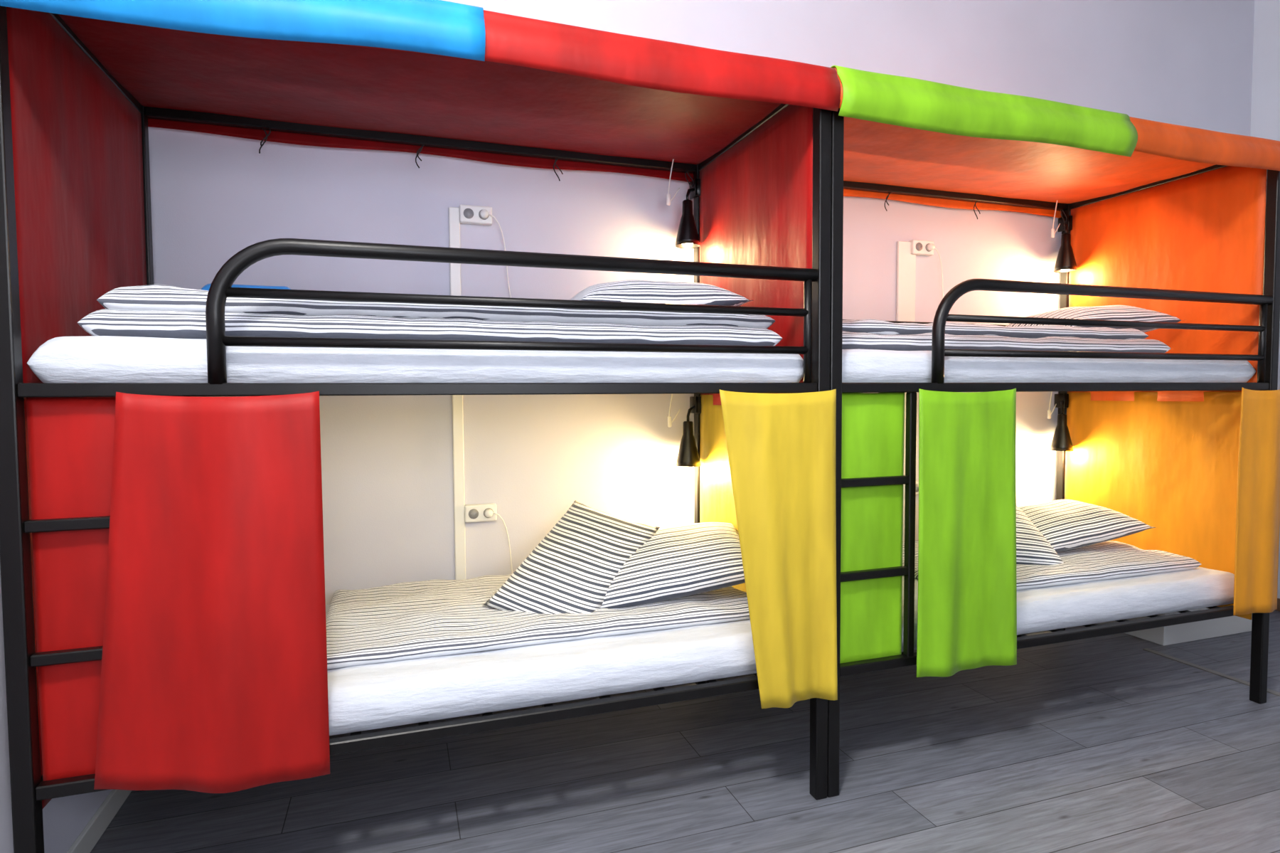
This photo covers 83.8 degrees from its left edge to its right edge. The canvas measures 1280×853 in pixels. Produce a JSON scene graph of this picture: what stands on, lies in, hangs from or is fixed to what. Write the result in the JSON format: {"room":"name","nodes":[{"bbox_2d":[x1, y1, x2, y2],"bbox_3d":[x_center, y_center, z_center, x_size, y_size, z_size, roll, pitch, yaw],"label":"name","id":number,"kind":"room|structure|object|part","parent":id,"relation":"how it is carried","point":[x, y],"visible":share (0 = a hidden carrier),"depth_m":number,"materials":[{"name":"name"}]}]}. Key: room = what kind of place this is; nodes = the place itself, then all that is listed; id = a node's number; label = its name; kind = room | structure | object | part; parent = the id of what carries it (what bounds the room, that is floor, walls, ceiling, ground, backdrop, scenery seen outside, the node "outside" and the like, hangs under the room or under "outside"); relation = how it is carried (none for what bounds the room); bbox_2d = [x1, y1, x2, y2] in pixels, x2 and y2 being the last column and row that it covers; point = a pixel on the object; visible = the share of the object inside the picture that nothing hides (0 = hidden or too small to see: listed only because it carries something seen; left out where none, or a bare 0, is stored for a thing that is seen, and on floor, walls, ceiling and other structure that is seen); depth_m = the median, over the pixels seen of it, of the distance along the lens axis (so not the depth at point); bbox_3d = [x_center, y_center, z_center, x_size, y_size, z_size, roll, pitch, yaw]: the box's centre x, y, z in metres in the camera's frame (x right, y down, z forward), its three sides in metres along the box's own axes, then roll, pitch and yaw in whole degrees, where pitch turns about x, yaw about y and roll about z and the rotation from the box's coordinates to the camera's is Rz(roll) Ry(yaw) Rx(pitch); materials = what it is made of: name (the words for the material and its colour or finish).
{"room":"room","nodes":[
{"label":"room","id":0,"kind":"room"},
{"bbox_2d":[0,566,111,852],"bbox_3d":[-1.044,-0.507,0.328,0.100,3.450,4.260,-1,3,-19],"label":"wall","id":1,"kind":"structure","parent":0,"point":[64,818],"depth_m":1.73,"materials":[{"name":"paint"}]},
{"bbox_2d":[66,789,131,852],"bbox_3d":[-0.978,1.180,0.416,0.014,0.070,4.246,-1,3,-19],"label":"baseboard","id":2,"kind":"structure","parent":1,"relation":"attached to","point":[96,826],"depth_m":1.99,"materials":[{"name":"grey"}]},
{"bbox_2d":[90,610,1279,852],"bbox_3d":[1.595,1.190,1.298,5.653,0.060,4.460,-1,3,-19],"label":"floor","id":3,"kind":"structure","parent":0,"point":[1106,743],"depth_m":2.26,"materials":[{"name":"grey wood"}]},
{"bbox_2d":[0,0,840,852],"bbox_3d":[-0.523,-0.019,2.209,2.017,2.298,1.004,-1,3,-19],"label":"bunk","id":4,"kind":"object","parent":3,"relation":"on","point":[168,623],"visible":1,"depth_m":1.84,"materials":[{"name":"red fabric"}]},
{"bbox_2d":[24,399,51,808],"bbox_3d":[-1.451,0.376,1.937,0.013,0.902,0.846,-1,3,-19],"label":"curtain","id":5,"kind":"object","parent":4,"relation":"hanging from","point":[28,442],"depth_m":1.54,"materials":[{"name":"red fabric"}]},
{"bbox_2d":[26,396,115,780],"bbox_3d":[-1.176,0.358,1.579,0.268,0.869,0.010,-1,3,-19],"label":"curtain","id":6,"kind":"object","parent":4,"relation":"hanging from","point":[70,439],"depth_m":1.55,"materials":[{"name":"red fabric"}]},
{"bbox_2d":[6,7,147,399],"bbox_3d":[-1.456,-0.507,1.897,0.015,0.947,0.846,-1,3,-19],"label":"curtain","id":7,"kind":"object","parent":4,"relation":"hanging from","point":[79,153],"depth_m":1.76,"materials":[{"name":"red fabric"}]},
{"bbox_2d":[93,391,329,792],"bbox_3d":[-0.953,0.377,1.581,0.465,0.909,0.048,-1,3,-19],"label":"curtain","id":8,"kind":"object","parent":4,"relation":"hanging from","point":[213,654],"depth_m":1.57,"materials":[{"name":"red fabric"}]},
{"bbox_3d":[-0.536,-0.175,2.224,1.916,0.130,0.834,-1,3,-19],"label":"mattress","id":9,"kind":"part","parent":4,"relation":"part of","materials":[{"name":"white fabric"}]},
{"bbox_2d":[77,308,782,345],"bbox_3d":[-0.499,-0.268,2.141,1.800,0.086,0.520,-1,3,-19],"label":"quilt","id":10,"kind":"object","parent":4,"relation":"on","point":[475,324],"depth_m":1.88,"materials":[{"name":"white fabric"}]},
{"bbox_2d":[96,283,775,328],"bbox_3d":[-0.493,-0.325,2.151,1.760,0.084,0.490,-1,3,-19],"label":"quilt","id":11,"kind":"object","parent":4,"relation":"on","point":[151,299],"depth_m":1.85,"materials":[{"name":"white fabric"}]},
{"bbox_2d":[201,283,291,290],"bbox_3d":[-1.180,-0.382,2.179,0.250,0.083,0.220,-1,3,-19],"label":"towel","id":12,"kind":"object","parent":11,"relation":"on","point":[207,286],"depth_m":2.09,"materials":[{"name":"blue fabric"}]},
{"bbox_2d":[325,573,750,669],"bbox_3d":[-0.331,0.589,2.415,1.360,0.066,0.700,-1,3,-19],"label":"quilt","id":13,"kind":"object","parent":4,"relation":"on","point":[405,622],"depth_m":2.18,"materials":[{"name":"white fabric"}]},
{"bbox_3d":[-0.531,0.686,2.263,1.916,0.130,0.834,-1,3,-19],"label":"mattress","id":14,"kind":"part","parent":4,"relation":"part of","materials":[{"name":"white fabric"}]},
{"bbox_2d":[569,279,753,305],"bbox_3d":[0.025,-0.441,2.544,0.620,0.152,0.440,-4,4,-20],"label":"pillow","id":15,"kind":"object","parent":4,"relation":"on","point":[627,290],"depth_m":2.37,"materials":[{"name":"fabric"}]},
{"bbox_2d":[600,521,745,608],"bbox_3d":[0.102,0.463,2.489,0.600,0.160,0.450,-11,15,-4],"label":"pillow","id":16,"kind":"object","parent":4,"relation":"on","point":[675,565],"depth_m":2.33,"materials":[{"name":"fabric"}]},
{"bbox_2d":[666,159,700,248],"bbox_3d":[0.194,-0.963,2.868,0.194,0.480,0.139,-1,3,-19],"label":"lamp","id":17,"kind":"object","parent":4,"relation":"attached to","point":[688,235],"depth_m":2.88,"materials":[{"name":"black metal"}]},
{"bbox_2d":[667,393,701,466],"bbox_3d":[0.199,-0.082,2.908,0.194,0.480,0.139,-1,3,-19],"label":"lamp","id":18,"kind":"object","parent":4,"relation":"attached to","point":[689,454],"depth_m":2.88,"materials":[{"name":"black metal"}]},
{"bbox_2d":[699,394,746,591],"bbox_3d":[0.386,0.337,2.559,0.013,0.902,0.846,-1,3,-19],"label":"curtain","id":19,"kind":"object","parent":4,"relation":"hanging from","point":[717,503],"depth_m":2.81,"materials":[{"name":"yellow fabric"}]},
{"bbox_2d":[699,104,812,405],"bbox_3d":[0.381,-0.546,2.519,0.012,0.947,0.846,-1,3,-19],"label":"curtain","id":20,"kind":"object","parent":4,"relation":"hanging from","point":[756,189],"depth_m":2.39,"materials":[{"name":"red fabric"}]},
{"bbox_2d":[719,388,837,708],"bbox_3d":[0.398,0.351,2.038,0.368,0.914,0.039,-1,3,-19],"label":"curtain","id":21,"kind":"object","parent":4,"relation":"hanging from","point":[781,447],"depth_m":2.04,"materials":[{"name":"yellow fabric"}]},
{"bbox_2d":[827,65,1279,797],"bbox_3d":[1.372,-0.059,2.851,2.015,2.298,1.004,-1,3,-19],"label":"bunk","id":22,"kind":"object","parent":3,"relation":"on","point":[1160,350],"visible":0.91,"depth_m":2.63,"materials":[{"name":"orange fabric"}]},
{"bbox_2d":[839,392,904,663],"bbox_3d":[0.713,0.316,2.218,0.253,0.864,0.010,-1,3,-19],"label":"curtain","id":23,"kind":"object","parent":22,"relation":"hanging from","point":[873,423],"depth_m":2.22,"materials":[{"name":"green fabric"}]},
{"bbox_2d":[915,388,1016,676],"bbox_3d":[1.035,0.332,2.250,0.375,0.902,0.040,-1,3,-19],"label":"curtain","id":24,"kind":"object","parent":22,"relation":"hanging from","point":[967,602],"depth_m":2.26,"materials":[{"name":"green fabric"}]},
{"bbox_2d":[842,318,1148,339],"bbox_3d":[1.236,-0.356,2.789,1.450,0.072,0.470,-1,3,-19],"label":"quilt","id":25,"kind":"object","parent":22,"relation":"on","point":[876,326],"depth_m":2.57,"materials":[{"name":"white fabric"}]},
{"bbox_2d":[841,330,1170,352],"bbox_3d":[1.252,-0.304,2.776,1.550,0.080,0.520,-1,3,-19],"label":"quilt","id":26,"kind":"object","parent":22,"relation":"on","point":[1062,340],"depth_m":2.55,"materials":[{"name":"white fabric"}]},
{"bbox_2d":[1016,505,1063,564],"bbox_3d":[1.491,0.426,2.987,0.400,0.133,0.480,5,27,-1],"label":"pillow","id":27,"kind":"object","parent":22,"relation":"on","point":[1035,545],"depth_m":2.83,"materials":[{"name":"fabric"}]},
{"bbox_3d":[1.361,-0.215,2.866,1.916,0.130,0.834,-1,3,-19],"label":"mattress","id":28,"kind":"part","parent":22,"relation":"part of","materials":[{"name":"white fabric"}]},
{"bbox_2d":[902,540,1201,590],"bbox_3d":[1.604,0.551,3.038,1.200,0.062,0.700,-1,3,-19],"label":"quilt","id":29,"kind":"object","parent":22,"relation":"on","point":[1109,561],"depth_m":2.80,"materials":[{"name":"white fabric"}]},
{"bbox_2d":[1047,391,1073,450],"bbox_3d":[2.095,-0.123,3.550,0.194,0.480,0.139,-1,3,-19],"label":"lamp","id":30,"kind":"object","parent":22,"relation":"attached to","point":[1063,436],"depth_m":3.53,"materials":[{"name":"black metal"}]},
{"bbox_2d":[1051,200,1077,273],"bbox_3d":[2.090,-1.003,3.510,0.194,0.480,0.139,-1,3,-19],"label":"lamp","id":31,"kind":"object","parent":22,"relation":"attached to","point":[1066,210],"depth_m":3.51,"materials":[{"name":"black metal"}]},
{"bbox_3d":[1.366,0.646,2.906,1.916,0.130,0.834,-1,3,-19],"label":"mattress","id":32,"kind":"part","parent":22,"relation":"part of","materials":[{"name":"white fabric"}]},
{"bbox_2d":[1018,499,1156,551],"bbox_3d":[1.866,0.433,3.185,0.580,0.149,0.440,-9,8,-12],"label":"pillow","id":33,"kind":"object","parent":22,"relation":"on","point":[1068,525],"depth_m":3.03,"materials":[{"name":"fabric"}]},
{"bbox_2d":[1005,305,1182,332],"bbox_3d":[1.928,-0.448,3.105,0.600,0.152,0.450,-5,4,-16],"label":"pillow","id":34,"kind":"object","parent":22,"relation":"on","point":[1108,312],"depth_m":2.94,"materials":[{"name":"fabric"}]},
{"bbox_2d":[1064,391,1252,619],"bbox_3d":[2.282,0.297,3.202,0.013,0.902,0.846,-1,3,-19],"label":"curtain","id":35,"kind":"object","parent":22,"relation":"hanging from","point":[1168,461],"depth_m":3.13,"materials":[{"name":"orange fabric"}]},
{"bbox_2d":[1067,165,1267,401],"bbox_3d":[2.277,-0.587,3.161,0.012,0.947,0.846,-1,3,-19],"label":"curtain","id":36,"kind":"object","parent":22,"relation":"hanging from","point":[1204,229],"depth_m":3.03,"materials":[{"name":"orange fabric"}]},
{"bbox_2d":[1233,387,1279,615],"bbox_3d":[2.355,0.282,2.702,0.238,0.859,0.027,-1,3,-19],"label":"curtain","id":37,"kind":"object","parent":22,"relation":"hanging from","point":[1257,532],"depth_m":2.69,"materials":[{"name":"orange fabric"}]},
{"bbox_2d":[1095,607,1252,645],"bbox_3d":[2.782,0.913,3.721,0.680,0.260,0.385,-1,3,-19],"label":"box","id":38,"kind":"object","parent":3,"relation":"on","point":[1175,633],"visible":0.16,"depth_m":3.52,"materials":[{"name":"grey"}]},
{"bbox_2d":[1142,647,1279,696],"bbox_3d":[3.024,1.138,1.570,0.030,0.004,3.860,-1,3,-19],"label":"threshold strip","id":39,"kind":"object","parent":3,"relation":"on","point":[1219,673],"visible":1,"depth_m":3.14,"materials":[{"name":"grey"}]},
{"bbox_2d":[147,0,1254,605],"bbox_3d":[0.885,-0.653,3.281,5.653,3.450,0.100,-1,3,-19],"label":"wall","id":40,"kind":"structure","parent":0,"point":[387,475],"depth_m":2.87,"materials":[{"name":"paint"}]},
{"bbox_2d":[448,204,512,579],"bbox_3d":[-0.570,0.097,2.735,0.282,1.858,0.058,-1,3,-19],"label":"socket","id":41,"kind":"object","parent":40,"relation":"attached to","point":[466,214],"visible":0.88,"depth_m":2.71,"materials":[{"name":"white plastic"}]},
{"bbox_2d":[459,204,492,225],"bbox_3d":[-0.620,-0.797,2.692,0.120,0.066,0.034,-1,3,-19],"label":"socket","id":42,"kind":"object","parent":41,"relation":"attached to","point":[468,214],"depth_m":2.68,"materials":[{"name":"white plastic"}]},
{"bbox_2d":[463,208,489,219],"bbox_3d":[-0.614,-0.797,2.675,0.094,0.038,0.006,-1,3,-19],"label":"socket","id":43,"kind":"object","parent":41,"relation":"attached to","point":[468,213],"depth_m":2.67,"materials":[{"name":"grey plastic"}]},
{"bbox_2d":[464,502,497,522],"bbox_3d":[-0.613,0.332,2.744,0.120,0.066,0.034,-1,3,-19],"label":"socket","id":44,"kind":"object","parent":41,"relation":"attached to","point":[473,513],"depth_m":2.73,"materials":[{"name":"white plastic"}]},
{"bbox_2d":[468,507,493,518],"bbox_3d":[-0.607,0.332,2.726,0.094,0.038,0.006,-1,3,-19],"label":"socket","id":45,"kind":"object","parent":41,"relation":"attached to","point":[473,513],"depth_m":2.72,"materials":[{"name":"grey plastic"}]},
{"bbox_3d":[-0.518,-0.550,2.713,0.173,0.531,0.036,-1,3,-19],"label":"cord","id":46,"kind":"part","parent":41,"relation":"part of","materials":[{"name":"white plastic"}]},
{"bbox_3d":[-0.511,0.579,2.764,0.173,0.531,0.036,-1,3,-19],"label":"cord","id":47,"kind":"part","parent":41,"relation":"part of","materials":[{"name":"white plastic"}]},
{"bbox_2d":[896,239,943,541],"bbox_3d":[1.357,0.057,3.388,0.312,1.858,0.058,-1,3,-19],"label":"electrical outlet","id":48,"kind":"object","parent":40,"relation":"attached to","point":[907,252],"visible":0.4,"depth_m":3.33,"materials":[{"name":"white plastic"}]},
{"bbox_2d":[915,484,918,492],"bbox_3d":[1.334,0.291,3.384,0.094,0.038,0.006,-1,3,-19],"label":"socket","id":49,"kind":"object","parent":48,"relation":"attached to","point":[916,485],"depth_m":3.38,"materials":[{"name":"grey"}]},
{"bbox_2d":[915,480,918,494],"bbox_3d":[1.328,0.290,3.401,0.120,0.066,0.034,-1,3,-19],"label":"socket","id":50,"kind":"object","parent":48,"relation":"attached to","point":[916,481],"depth_m":3.38,"materials":[{"name":"white plastic"}]},
{"bbox_2d":[909,239,933,255],"bbox_3d":[1.321,-0.839,3.350,0.120,0.066,0.034,-1,3,-19],"label":"socket","id":51,"kind":"object","parent":48,"relation":"attached to","point":[916,247],"depth_m":3.33,"materials":[{"name":"white plastic"}]},
{"bbox_2d":[915,242,930,251],"bbox_3d":[1.327,-0.838,3.332,0.094,0.038,0.006,-1,3,-19],"label":"socket","id":52,"kind":"object","parent":48,"relation":"attached to","point":[920,247],"depth_m":3.33,"materials":[{"name":"grey plastic"}]},
{"bbox_3d":[1.423,-0.591,3.370,0.173,0.531,0.036,-1,3,-19],"label":"cord","id":53,"kind":"part","parent":48,"relation":"part of","materials":[{"name":"white plastic"}]},
{"bbox_2d":[1250,0,1279,598],"bbox_3d":[4.214,-0.619,2.109,0.100,3.450,4.260,-1,3,-19],"label":"wall","id":54,"kind":"structure","parent":0,"point":[1265,109],"depth_m":3.98,"materials":[{"name":"paint"}]},
{"bbox_2d":[1275,598,1279,610],"bbox_3d":[4.172,1.071,2.161,0.014,0.070,4.246,-1,3,-19],"label":"baseboard","id":55,"kind":"structure","parent":54,"relation":"attached to","point":[1278,609],"depth_m":3.97,"materials":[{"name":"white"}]}
]}

